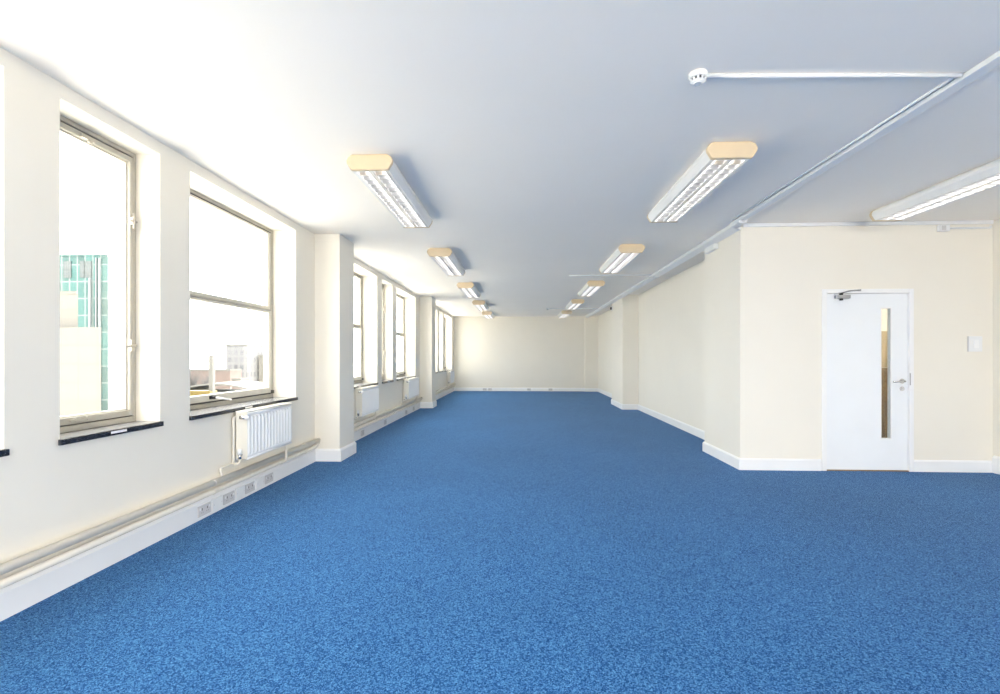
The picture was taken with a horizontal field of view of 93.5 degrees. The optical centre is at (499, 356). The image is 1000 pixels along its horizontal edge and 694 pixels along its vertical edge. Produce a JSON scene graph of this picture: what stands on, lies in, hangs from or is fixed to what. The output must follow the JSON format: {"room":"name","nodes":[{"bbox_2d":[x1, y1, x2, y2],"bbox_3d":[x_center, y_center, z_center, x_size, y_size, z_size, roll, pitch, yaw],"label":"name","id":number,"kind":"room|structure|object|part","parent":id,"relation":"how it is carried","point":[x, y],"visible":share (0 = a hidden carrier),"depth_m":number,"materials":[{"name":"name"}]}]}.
{"room":"open-plan office","nodes":[
{"label":"open-plan office","id":0,"kind":"room"},
{"bbox_2d":[0,47,453,579],"bbox_3d":[-2.435,-0.117,6.440,0.360,2.795,23.050,0,0,3],"label":"wall","id":1,"kind":"structure","parent":0,"point":[50,493],"depth_m":3.23,"materials":[{"name":"beige paint"}]},
{"bbox_2d":[0,449,9,456],"bbox_3d":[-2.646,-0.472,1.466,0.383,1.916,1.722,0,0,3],"label":"windowsill","id":2,"kind":"structure","parent":1,"relation":"in","point":[3,452],"depth_m":2.30,"materials":[{"name":"stone"}]},
{"bbox_2d":[58,115,163,445],"bbox_3d":[-2.579,-0.472,2.955,0.383,1.916,0.742,0,0,3],"label":"window","id":3,"kind":"structure","parent":1,"relation":"in","point":[75,428],"depth_m":3.25,"materials":[{"name":"metal"}]},
{"bbox_3d":[-2.618,-0.489,2.960,0.070,1.882,0.720,0,0,3],"label":"frame","id":4,"kind":"part","parent":3,"relation":"part of","materials":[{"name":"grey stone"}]},
{"bbox_3d":[-2.587,0.467,2.958,0.368,0.030,0.720,0,0,3],"label":"sill","id":5,"kind":"part","parent":3,"relation":"part of","materials":[{"name":"stone"}]},
{"bbox_3d":[-2.543,-0.080,3.227,0.040,0.080,0.126,0,0,-4],"label":"handle","id":6,"kind":"part","parent":3,"relation":"part of","materials":[{"name":"metal"}]},
{"bbox_2d":[0,442,319,589],"bbox_3d":[-2.486,1.074,0.354,0.072,0.080,10.886,0,0,3],"label":"pipe","id":7,"kind":"object","parent":1,"relation":"attached to","point":[46,564],"visible":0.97,"depth_m":2.95,"materials":[{"name":"white metal"}]},
{"bbox_2d":[0,438,319,575],"bbox_3d":[-2.485,1.018,0.346,0.077,0.058,10.870,0,0,3],"label":"pipe","id":8,"kind":"object","parent":1,"relation":"attached to","point":[11,565],"visible":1,"depth_m":2.94,"materials":[{"name":"beige metal"}]},
{"bbox_2d":[198,501,210,517],"bbox_3d":[-2.345,1.210,3.728,0.012,0.086,0.146,0,0,3],"label":"outlet","id":9,"kind":"object","parent":1,"relation":"attached to","point":[205,508],"visible":1,"depth_m":3.72,"materials":[{"name":"grey plastic"}]},
{"bbox_2d":[211,495,222,511],"bbox_3d":[-2.336,1.208,3.883,0.017,0.100,0.132,0,0,3],"label":"blank plate","id":10,"kind":"object","parent":1,"relation":"attached to","point":[216,503],"visible":1,"depth_m":3.87,"materials":[{"name":"white plastic"}]},
{"bbox_2d":[0,387,453,621],"bbox_3d":[-2.090,1.204,6.325,0.340,0.152,22.850,0,0,3],"label":"baseboard","id":11,"kind":"structure","parent":1,"relation":"attached to","point":[16,597],"depth_m":3.05,"materials":[{"name":"white paint"}]},
{"bbox_2d":[223,490,234,504],"bbox_3d":[-2.331,1.210,4.043,0.012,0.086,0.146,0,0,3],"label":"outlet","id":12,"kind":"object","parent":1,"relation":"attached to","point":[229,497],"visible":1,"depth_m":4.04,"materials":[{"name":"grey plastic"}]},
{"bbox_2d":[235,485,244,499],"bbox_3d":[-2.321,1.208,4.198,0.017,0.100,0.132,0,0,3],"label":"blank plate","id":13,"kind":"object","parent":1,"relation":"attached to","point":[240,491],"visible":1,"depth_m":4.18,"materials":[{"name":"white plastic"}]},
{"bbox_2d":[189,189,297,419],"bbox_3d":[-2.512,-0.472,4.464,0.383,1.916,1.722,0,0,3],"label":"window","id":14,"kind":"structure","parent":1,"relation":"in","point":[207,405],"depth_m":4.75,"materials":[{"name":"metal"}]},
{"bbox_3d":[-2.528,0.379,4.299,0.020,0.047,0.140,0,0,41],"label":"handle","id":15,"kind":"part","parent":14,"relation":"part of","materials":[{"name":"white paint"}]},
{"bbox_3d":[-2.636,-0.964,4.472,0.054,0.853,1.608,0,0,3],"label":"sash","id":16,"kind":"part","parent":14,"relation":"part of","materials":[{"name":"glass"}]},
{"bbox_3d":[-2.631,-0.057,4.472,0.064,0.912,1.608,0,0,3],"label":"sash","id":17,"kind":"part","parent":14,"relation":"part of","materials":[{"name":"glass"}]},
{"bbox_3d":[-2.519,0.467,4.467,0.368,0.030,1.700,0,0,3],"label":"sill","id":18,"kind":"part","parent":14,"relation":"part of","materials":[{"name":"stone"}]},
{"bbox_2d":[245,481,254,493],"bbox_3d":[-2.317,1.210,4.358,0.012,0.086,0.146,0,0,3],"label":"outlet","id":19,"kind":"object","parent":1,"relation":"attached to","point":[249,487],"visible":1,"depth_m":4.34,"materials":[{"name":"grey plastic"}]},
{"bbox_2d":[219,402,291,475],"bbox_3d":[-2.256,0.788,4.434,0.173,0.623,1.020,0,0,3],"label":"radiator","id":20,"kind":"object","parent":1,"relation":"attached to","point":[261,430],"visible":1,"depth_m":4.34,"materials":[{"name":"white metal"}]},
{"bbox_3d":[-2.273,0.688,4.136,0.103,0.415,0.006,0,0,3],"label":"panel","id":21,"kind":"part","parent":20,"relation":"part of","materials":[{"name":"white metal"}]},
{"bbox_2d":[235,402,291,411],"bbox_3d":[-2.255,0.480,4.535,0.104,0.007,0.818,0,0,3],"label":"grille","id":22,"kind":"object","parent":20,"relation":"attached to","point":[284,404],"depth_m":4.54,"materials":[{"name":"metal"}]},
{"bbox_3d":[-2.208,0.699,4.533,0.025,0.417,0.800,0,0,3],"label":"panel","id":23,"kind":"part","parent":20,"relation":"part of","materials":[{"name":"white metal"}]},
{"bbox_2d":[255,476,263,489],"bbox_3d":[-2.307,1.208,4.518,0.017,0.100,0.132,0,0,3],"label":"blank plate","id":24,"kind":"object","parent":1,"relation":"attached to","point":[259,482],"visible":1,"depth_m":4.50,"materials":[{"name":"white plastic"}]},
{"bbox_2d":[265,472,272,484],"bbox_3d":[-2.302,1.210,4.687,0.012,0.086,0.146,0,0,3],"label":"outlet","id":25,"kind":"object","parent":1,"relation":"attached to","point":[268,478],"visible":1,"depth_m":4.68,"materials":[{"name":"grey plastic"}]},
{"bbox_2d":[354,272,377,388],"bbox_3d":[-2.378,-0.472,7.461,0.383,1.916,1.722,0,0,3],"label":"window","id":26,"kind":"structure","parent":1,"relation":"in","point":[358,380],"depth_m":8.22,"materials":[{"name":"metal"}]},
{"bbox_3d":[-2.502,-0.964,7.469,0.054,0.853,1.608,0,0,3],"label":"sash","id":27,"kind":"part","parent":26,"relation":"part of","materials":[{"name":"glass"}]},
{"bbox_3d":[-2.497,-0.057,7.469,0.064,0.912,1.608,0,0,3],"label":"sash","id":28,"kind":"part","parent":26,"relation":"part of","materials":[{"name":"paint"}]},
{"bbox_3d":[-2.504,-0.489,7.469,0.070,1.882,1.700,0,0,3],"label":"frame","id":29,"kind":"part","parent":26,"relation":"part of","materials":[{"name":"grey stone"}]},
{"bbox_3d":[-2.385,0.467,7.464,0.368,0.030,1.700,0,0,3],"label":"sill","id":30,"kind":"part","parent":26,"relation":"part of","materials":[{"name":"stone"}]},
{"bbox_2d":[354,385,378,421],"bbox_3d":[-2.122,0.788,7.441,0.173,0.623,1.060,0,0,3],"label":"radiator","id":31,"kind":"object","parent":1,"relation":"attached to","point":[366,399],"visible":0.9,"depth_m":7.30,"materials":[{"name":"white metal"}]},
{"bbox_3d":[-2.140,0.688,7.123,0.103,0.415,0.006,0,0,3],"label":"panel","id":32,"kind":"part","parent":31,"relation":"part of","materials":[{"name":"white metal"}]},
{"bbox_2d":[355,385,378,388],"bbox_3d":[-2.120,0.480,7.542,0.104,0.007,0.858,0,0,3],"label":"grille","id":33,"kind":"object","parent":31,"relation":"attached to","point":[372,386],"depth_m":7.62,"materials":[{"name":"metal"}]},
{"bbox_3d":[-2.074,0.699,7.540,0.025,0.417,0.840,0,0,3],"label":"panel","id":34,"kind":"part","parent":31,"relation":"part of","materials":[{"name":"white metal"}]},
{"bbox_2d":[382,284,393,383],"bbox_3d":[-2.311,-0.472,8.949,0.383,1.916,0.742,0,0,3],"label":"window","id":35,"kind":"structure","parent":1,"relation":"in","point":[383,306],"depth_m":9.25,"materials":[{"name":"metal"}]},
{"bbox_2d":[354,399,421,430],"bbox_3d":[-2.099,1.074,9.031,0.072,0.080,5.516,0,0,3],"label":"pipe","id":36,"kind":"object","parent":1,"relation":"attached to","point":[420,400],"visible":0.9,"depth_m":8.52,"materials":[{"name":"beige metal"}]},
{"bbox_2d":[354,397,422,426],"bbox_3d":[-2.097,1.018,9.023,0.077,0.058,5.500,0,0,3],"label":"pipe","id":37,"kind":"object","parent":1,"relation":"attached to","point":[419,398],"visible":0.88,"depth_m":8.52,"materials":[{"name":"beige metal"}]},
{"bbox_2d":[397,294,415,380],"bbox_3d":[-2.244,-0.472,10.458,0.383,1.916,1.722,0,0,3],"label":"window","id":38,"kind":"structure","parent":1,"relation":"in","point":[401,374],"depth_m":11.21,"materials":[{"name":"metal"}]},
{"bbox_3d":[-2.368,-0.964,10.466,0.054,0.853,1.608,0,0,3],"label":"sash","id":39,"kind":"part","parent":38,"relation":"part of","materials":[{"name":"glass"}]},
{"bbox_3d":[-2.363,-0.057,10.466,0.064,0.912,1.608,0,0,3],"label":"sash","id":40,"kind":"part","parent":38,"relation":"part of","materials":[{"name":"paint"}]},
{"bbox_3d":[-2.370,-0.489,10.466,0.070,1.882,1.700,0,0,3],"label":"frame","id":41,"kind":"part","parent":38,"relation":"part of","materials":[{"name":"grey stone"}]},
{"bbox_2d":[401,377,418,404],"bbox_3d":[-1.986,0.788,10.478,0.173,0.623,1.220,0,0,3],"label":"radiator","id":42,"kind":"object","parent":1,"relation":"attached to","point":[410,385],"visible":1,"depth_m":10.33,"materials":[{"name":"white metal"}]},
{"bbox_3d":[-2.008,0.688,10.080,0.103,0.415,0.006,0,0,3],"label":"panel","id":43,"kind":"part","parent":42,"relation":"part of","materials":[{"name":"white metal"}]},
{"bbox_3d":[-1.938,0.699,10.577,0.025,0.417,1.000,0,0,3],"label":"panel","id":44,"kind":"part","parent":42,"relation":"part of","materials":[{"name":"white metal"}]},
{"bbox_2d":[436,383,455,391],"bbox_3d":[-1.830,1.018,15.002,0.077,0.058,5.470,0,0,3],"label":"pipe","id":45,"kind":"object","parent":1,"relation":"attached to","point":[455,383],"visible":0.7,"depth_m":15.24,"materials":[{"name":"beige metal"}]},
{"bbox_2d":[444,318,452,371],"bbox_3d":[-1.976,-0.472,16.452,0.383,1.916,1.722,0,0,3],"label":"window","id":46,"kind":"structure","parent":1,"relation":"in","point":[445,370],"depth_m":17.21,"materials":[{"name":"metal"}]},
{"bbox_2d":[446,370,453,387],"bbox_3d":[-1.722,0.788,16.392,0.173,0.623,1.120,0,0,3],"label":"radiator","id":47,"kind":"object","parent":1,"relation":"attached to","point":[450,374],"visible":0.98,"depth_m":16.05,"materials":[{"name":"white metal"}]},
{"bbox_3d":[-1.741,0.688,16.044,0.103,0.415,0.006,0,0,3],"label":"panel","id":48,"kind":"part","parent":47,"relation":"part of","materials":[{"name":"white metal"}]},
{"bbox_3d":[-1.674,0.699,16.491,0.025,0.417,0.900,0,0,3],"label":"panel","id":49,"kind":"part","parent":47,"relation":"part of","materials":[{"name":"white metal"}]},
{"bbox_2d":[315,234,353,448],"bbox_3d":[-2.116,-0.117,6.025,0.315,2.795,0.490,0,0,3],"label":"pillar","id":50,"kind":"structure","parent":0,"point":[334,253],"depth_m":5.78,"materials":[{"name":"beige paint"}]},
{"bbox_2d":[420,297,435,401],"bbox_3d":[-1.848,-0.117,12.020,0.315,2.795,0.490,0,0,3],"label":"pillar","id":51,"kind":"structure","parent":0,"point":[427,304],"depth_m":11.78,"materials":[{"name":"beige paint"}]},
{"bbox_2d":[0,391,999,693],"bbox_3d":[1.524,1.340,6.263,8.285,0.120,23.050,0,0,3],"label":"floor","id":52,"kind":"structure","parent":0,"point":[473,542],"depth_m":2.75,"materials":[{"name":"blue carpet"}]},
{"bbox_2d":[881,368,886,437],"bbox_3d":[5.251,0.718,6.622,0.640,1.125,0.260,0,0,3],"label":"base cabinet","id":53,"kind":"object","parent":52,"relation":"on","point":[883,370],"visible":0.02,"depth_m":6.49,"materials":[{"name":"brown wood"}]},
{"bbox_2d":[0,0,999,316],"bbox_3d":[1.524,-1.590,6.263,8.285,0.150,23.050,0,0,3],"label":"ceiling","id":54,"kind":"structure","parent":0,"point":[538,140],"depth_m":2.82,"materials":[{"name":"white paint"}]},
{"bbox_2d":[346,154,432,227],"bbox_3d":[-0.941,-1.456,4.306,0.350,0.115,1.600,0,0,3],"label":"ceiling light","id":55,"kind":"object","parent":54,"relation":"attached to","point":[379,173],"visible":1,"depth_m":3.91,"materials":[{"name":"beige plastic"}]},
{"bbox_2d":[427,248,464,275],"bbox_3d":[-0.806,-1.456,7.323,0.350,0.115,1.600,0,0,3],"label":"ceiling light","id":56,"kind":"object","parent":54,"relation":"attached to","point":[444,258],"visible":1,"depth_m":6.91,"materials":[{"name":"beige plastic"}]},
{"bbox_2d":[457,282,479,297],"bbox_3d":[-0.671,-1.456,10.340,0.350,0.115,1.600,0,0,3],"label":"ceiling light","id":57,"kind":"object","parent":54,"relation":"attached to","point":[468,289],"visible":1,"depth_m":9.90,"materials":[{"name":"beige plastic"}]},
{"bbox_2d":[472,300,488,310],"bbox_3d":[-0.536,-1.456,13.357,0.350,0.115,1.600,0,0,3],"label":"ceiling light","id":58,"kind":"object","parent":54,"relation":"attached to","point":[480,305],"visible":1,"depth_m":12.85,"materials":[{"name":"beige plastic"}]},
{"bbox_2d":[482,311,494,318],"bbox_3d":[-0.402,-1.456,16.374,0.350,0.115,1.600,0,0,3],"label":"ceiling light","id":59,"kind":"object","parent":54,"relation":"attached to","point":[487,314],"visible":1,"depth_m":15.86,"materials":[{"name":"beige plastic"}]},
{"bbox_2d":[558,310,571,317],"bbox_3d":[2.205,-1.456,16.088,0.350,0.115,1.600,0,0,3],"label":"ceiling light","id":60,"kind":"object","parent":54,"relation":"attached to","point":[565,313],"visible":1,"depth_m":15.49,"materials":[{"name":"beige plastic"}]},
{"bbox_2d":[549,308,597,308],"bbox_3d":[2.283,-1.502,14.593,1.518,0.023,0.023,0,0,3],"label":"conduit","id":61,"kind":"object","parent":54,"relation":"attached to","point":[549,308],"visible":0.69,"depth_m":14.57,"materials":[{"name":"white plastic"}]},
{"bbox_2d":[565,299,583,309],"bbox_3d":[2.071,-1.456,13.091,0.350,0.115,1.600,0,0,3],"label":"ceiling light","id":62,"kind":"object","parent":54,"relation":"attached to","point":[573,304],"visible":1,"depth_m":12.59,"materials":[{"name":"beige plastic"}]},
{"bbox_2d":[578,280,604,296],"bbox_3d":[1.938,-1.456,10.094,0.350,0.115,1.600,0,0,3],"label":"ceiling light","id":63,"kind":"object","parent":54,"relation":"attached to","point":[590,288],"visible":1,"depth_m":9.68,"materials":[{"name":"beige plastic"}]},
{"bbox_2d":[586,295,622,317],"bbox_3d":[3.073,-1.476,14.377,0.087,0.073,6.000,0,0,3],"label":"cable trunking","id":64,"kind":"object","parent":54,"relation":"attached to","point":[618,297],"visible":0.9,"depth_m":13.45,"materials":[{"name":"white plastic"}]},
{"bbox_2d":[599,244,644,273],"bbox_3d":[1.804,-1.456,7.097,0.350,0.115,1.600,0,0,3],"label":"ceiling light","id":65,"kind":"object","parent":54,"relation":"attached to","point":[624,254],"visible":1,"depth_m":6.69,"materials":[{"name":"beige plastic"}]},
{"bbox_2d":[620,225,740,296],"bbox_3d":[2.813,-1.476,8.353,0.109,0.078,6.060,0,0,3],"label":"cable trunking","id":66,"kind":"object","parent":54,"relation":"attached to","point":[726,232],"visible":0.84,"depth_m":6.86,"materials":[{"name":"white plastic"}]},
{"bbox_2d":[688,68,706,85],"bbox_3d":[1.058,-1.488,2.513,0.093,0.055,0.093,0,0,3],"label":"smoke detector","id":67,"kind":"object","parent":54,"relation":"attached to","point":[697,77],"visible":1,"depth_m":2.49,"materials":[{"name":"white plastic"}]},
{"bbox_2d":[690,74,705,84],"bbox_3d":[1.058,-1.480,2.513,0.086,0.022,0.082,0,0,3],"label":"grille","id":68,"kind":"object","parent":67,"relation":"attached to","point":[695,79],"depth_m":2.49,"materials":[{"name":"white plastic"}]},
{"bbox_2d":[647,141,757,222],"bbox_3d":[1.670,-1.456,4.100,0.350,0.115,1.600,0,0,3],"label":"ceiling light","id":69,"kind":"object","parent":54,"relation":"attached to","point":[719,161],"visible":1,"depth_m":3.72,"materials":[{"name":"beige plastic"}]},
{"bbox_2d":[730,219,746,227],"bbox_3d":[2.645,-1.486,5.213,0.100,0.053,0.223,0,0,3],"label":"junction box","id":70,"kind":"object","parent":54,"relation":"attached to","point":[737,223],"visible":0.84,"depth_m":5.18,"materials":[{"name":"white plastic"}]},
{"bbox_2d":[706,73,962,77],"bbox_3d":[1.781,-1.502,2.509,1.356,0.023,0.023,0,0,0],"label":"conduit","id":71,"kind":"object","parent":54,"relation":"attached to","point":[709,75],"visible":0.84,"depth_m":2.50,"materials":[{"name":"white plastic"}]},
{"bbox_2d":[732,51,999,219],"bbox_3d":[2.376,-1.501,-0.061,0.111,0.037,10.470,0,0,3],"label":"cable trunking","id":72,"kind":"object","parent":54,"relation":"attached to","point":[993,61],"visible":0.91,"depth_m":3.05,"materials":[{"name":"white plastic"}]},
{"bbox_2d":[742,220,993,226],"bbox_3d":[4.104,-1.493,5.265,2.710,0.040,0.024,0,0,3],"label":"cable trunking","id":73,"kind":"object","parent":54,"relation":"attached to","point":[970,221],"visible":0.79,"depth_m":5.25,"materials":[{"name":"white plastic"}]},
{"bbox_2d":[869,158,999,220],"bbox_3d":[3.950,-1.456,4.048,0.350,0.115,1.600,0,0,3],"label":"ceiling light","id":74,"kind":"object","parent":54,"relation":"attached to","point":[982,178],"visible":1,"depth_m":4.10,"materials":[{"name":"beige plastic"}]},
{"bbox_2d":[454,316,597,387],"bbox_3d":[1.019,-0.117,17.652,5.540,2.795,0.340,0,0,3],"label":"wall","id":75,"kind":"structure","parent":0,"point":[498,352],"depth_m":17.62,"materials":[{"name":"beige paint"}]},
{"bbox_2d":[454,388,597,391],"bbox_3d":[0.942,1.218,17.546,5.345,0.125,0.160,0,0,3],"label":"baseboard","id":76,"kind":"structure","parent":75,"relation":"attached to","point":[455,389],"depth_m":17.59,"materials":[{"name":"white paint"}]},
{"bbox_2d":[612,295,637,403],"bbox_3d":[3.207,-0.117,12.129,0.375,2.795,1.380,0,0,3],"label":"pillar","id":77,"kind":"structure","parent":0,"point":[625,310],"depth_m":11.44,"materials":[{"name":"beige paint"}]},
{"bbox_2d":[598,260,704,430],"bbox_3d":[3.486,-0.117,11.931,0.200,2.795,11.150,0,0,3],"label":"wall","id":78,"kind":"structure","parent":0,"point":[671,313],"depth_m":8.97,"materials":[{"name":"beige paint"}]},
{"bbox_2d":[598,388,821,470],"bbox_3d":[3.424,1.215,11.332,0.920,0.130,12.073,0,0,3],"label":"baseboard","id":79,"kind":"structure","parent":78,"relation":"attached to","point":[736,462],"depth_m":5.47,"materials":[{"name":"white paint"}]},
{"bbox_2d":[705,226,790,458],"bbox_3d":[3.034,-0.117,5.849,0.560,2.795,1.043,0,0,3],"label":"pillar","id":80,"kind":"structure","parent":0,"point":[748,276],"depth_m":5.33,"materials":[{"name":"beige paint"}]},
{"bbox_2d":[704,243,717,253],"bbox_3d":[2.732,-1.401,6.084,0.060,0.071,0.320,0,0,3],"label":"junction box","id":81,"kind":"object","parent":80,"relation":"attached to","point":[713,247],"visible":1,"depth_m":6.03,"materials":[{"name":"white plastic"}]},
{"bbox_2d":[881,309,886,367],"bbox_3d":[4.454,-0.045,6.151,2.350,2.650,1.513,0,0,3],"label":"wall","id":82,"kind":"structure","parent":0,"point":[883,311],"depth_m":6.76,"materials":[{"name":"white paint"}]},
{"bbox_2d":[881,331,886,366],"bbox_3d":[5.227,-0.110,6.754,0.740,0.520,0.037,0,0,3],"label":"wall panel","id":83,"kind":"object","parent":82,"relation":"attached to","point":[883,333],"visible":0.02,"depth_m":6.74,"materials":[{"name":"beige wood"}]},
{"bbox_2d":[791,224,992,460],"bbox_3d":[4.385,-0.117,5.332,2.185,2.795,0.130,0,0,3],"label":"wall","id":84,"kind":"structure","parent":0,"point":[950,273],"depth_m":5.25,"materials":[{"name":"beige paint"}]},
{"bbox_2d":[822,289,913,471],"bbox_3d":[4.121,0.259,5.294,0.991,2.042,0.229,0,0,3],"label":"door","id":85,"kind":"structure","parent":84,"relation":"attached to","point":[852,440],"depth_m":5.28,"materials":[{"name":"white paint"}]},
{"bbox_3d":[4.451,0.270,5.238,0.152,0.053,0.058,0,0,3],"label":"lever handle","id":86,"kind":"part","parent":85,"relation":"part of","materials":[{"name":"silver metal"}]},
{"bbox_2d":[937,225,949,231],"bbox_3d":[4.925,-1.430,5.221,0.115,0.070,0.042,0,0,3],"label":"junction box","id":87,"kind":"object","parent":84,"relation":"attached to","point":[940,228],"visible":1,"depth_m":5.20,"materials":[{"name":"white plastic"}]},
{"bbox_2d":[914,460,991,472],"bbox_3d":[5.044,1.215,5.227,0.859,0.130,0.020,0,0,3],"label":"baseboard","id":88,"kind":"structure","parent":84,"relation":"attached to","point":[974,466],"depth_m":5.22,"materials":[{"name":"white paint"}]},
{"bbox_2d":[950,225,991,228],"bbox_3d":[5.216,-1.438,5.217,0.466,0.034,0.022,0,0,3],"label":"conduit","id":89,"kind":"object","parent":84,"relation":"attached to","point":[989,227],"visible":1,"depth_m":5.21,"materials":[{"name":"white plastic"}]},
{"bbox_2d":[967,336,981,351],"bbox_3d":[5.275,-0.145,5.218,0.150,0.170,0.017,0,0,3],"label":"light switch","id":90,"kind":"object","parent":84,"relation":"attached to","point":[974,343],"visible":1,"depth_m":5.21,"materials":[{"name":"white plastic"}]},
{"bbox_2d":[993,219,999,456],"bbox_3d":[5.388,-0.117,-0.047,0.300,2.795,10.787,0,0,3],"label":"wall","id":91,"kind":"structure","parent":0,"point":[996,225],"depth_m":5.18,"materials":[{"name":"beige paint"}]},
{"bbox_2d":[992,456,999,474],"bbox_3d":[5.220,1.185,-0.115,0.030,0.190,10.637,0,0,3],"label":"baseboard","id":92,"kind":"structure","parent":91,"relation":"attached to","point":[995,459],"depth_m":5.16,"materials":[{"name":"white paint"}]},
{"label":"outside","id":93,"kind":"structure","parent":0,"visible":0},
{"bbox_2d":[108,365,399,409],"bbox_3d":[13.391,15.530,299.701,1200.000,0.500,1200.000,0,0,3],"label":"ground","id":94,"kind":"structure","parent":93,"point":[191,366],"depth_m":574.49,"materials":[{"name":"white"}]},
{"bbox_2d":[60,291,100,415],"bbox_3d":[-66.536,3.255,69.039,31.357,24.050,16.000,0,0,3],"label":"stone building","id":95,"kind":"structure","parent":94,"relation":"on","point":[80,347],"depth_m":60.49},
{"bbox_2d":[60,254,107,410],"bbox_3d":[-99.591,-2.595,105.350,44.304,35.750,22.400,0,0,3],"label":"glass tower","id":96,"kind":"structure","parent":94,"relation":"on","point":[86,274],"depth_m":93.64,"materials":[{"name":"teal glass"}]},
{"bbox_3d":[-86.405,-17.470,93.950,1.565,3.300,0.300,0,0,3],"label":"screen panel","id":97,"kind":"part","parent":96,"relation":"part of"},
{"bbox_3d":[-83.334,-17.470,93.813,0.832,3.300,0.300,0,0,3],"label":"screen panel","id":98,"kind":"part","parent":96,"relation":"part of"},
{"bbox_3d":[-81.984,-17.470,93.753,1.247,3.300,0.300,0,0,3],"label":"screen panel","id":99,"kind":"part","parent":96,"relation":"part of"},
{"bbox_2d":[190,370,201,385],"bbox_3d":[-80.573,8.968,123.838,4.867,12.624,6.000,0,0,3],"label":"bare tree","id":100,"kind":"object","parent":94,"relation":"on","point":[196,378],"visible":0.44,"depth_m":123.52,"materials":[{"name":"grey plant"}]},
{"bbox_2d":[190,355,216,395],"bbox_3d":[-52.799,7.480,82.439,6.300,15.600,2.800,0,0,3],"label":"crane","id":101,"kind":"object","parent":94,"relation":"on","point":[211,390],"visible":0.16,"depth_m":81.98,"materials":[{"name":"paint"}]},
{"bbox_2d":[198,372,208,383],"bbox_3d":[-86.474,9.785,138.180,5.994,10.991,5.709,0,0,3],"label":"bare tree","id":102,"kind":"object","parent":94,"relation":"on","point":[207,379],"visible":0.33,"depth_m":137.39,"materials":[{"name":"grey plant"}]},
{"bbox_2d":[190,369,241,388],"bbox_3d":[-100.210,9.530,149.547,33.448,11.500,6.150,0,0,3],"label":"terrace","id":103,"kind":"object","parent":94,"relation":"on","point":[221,375],"visible":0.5,"depth_m":146.11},
{"bbox_2d":[190,381,263,392],"bbox_3d":[-60.197,10.430,104.942,19.200,9.700,11.100,0,0,3],"label":"shed","id":104,"kind":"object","parent":94,"relation":"on","point":[244,385],"visible":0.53,"depth_m":103.38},
{"bbox_2d":[231,378,248,388],"bbox_3d":[-71.336,10.530,129.238,2.593,9.500,4.150,0,0,3],"label":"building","id":105,"kind":"structure","parent":94,"relation":"on","point":[232,379],"depth_m":127.31,"materials":[{"name":"white"}]},
{"bbox_2d":[225,344,263,381],"bbox_3d":[-91.771,5.430,171.692,7.836,19.700,15.150,0,0,3],"label":"office block","id":106,"kind":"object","parent":94,"relation":"on","point":[245,357],"visible":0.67,"depth_m":164.39,"materials":[{"name":"white concrete"}]},
{"bbox_2d":[258,355,263,382],"bbox_3d":[-84.724,7.280,176.883,4.948,16.000,14.150,0,0,3],"label":"office block","id":107,"kind":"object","parent":94,"relation":"on","point":[261,357],"visible":0.14,"depth_m":170.03,"materials":[{"name":"beige stone"}]}
]}

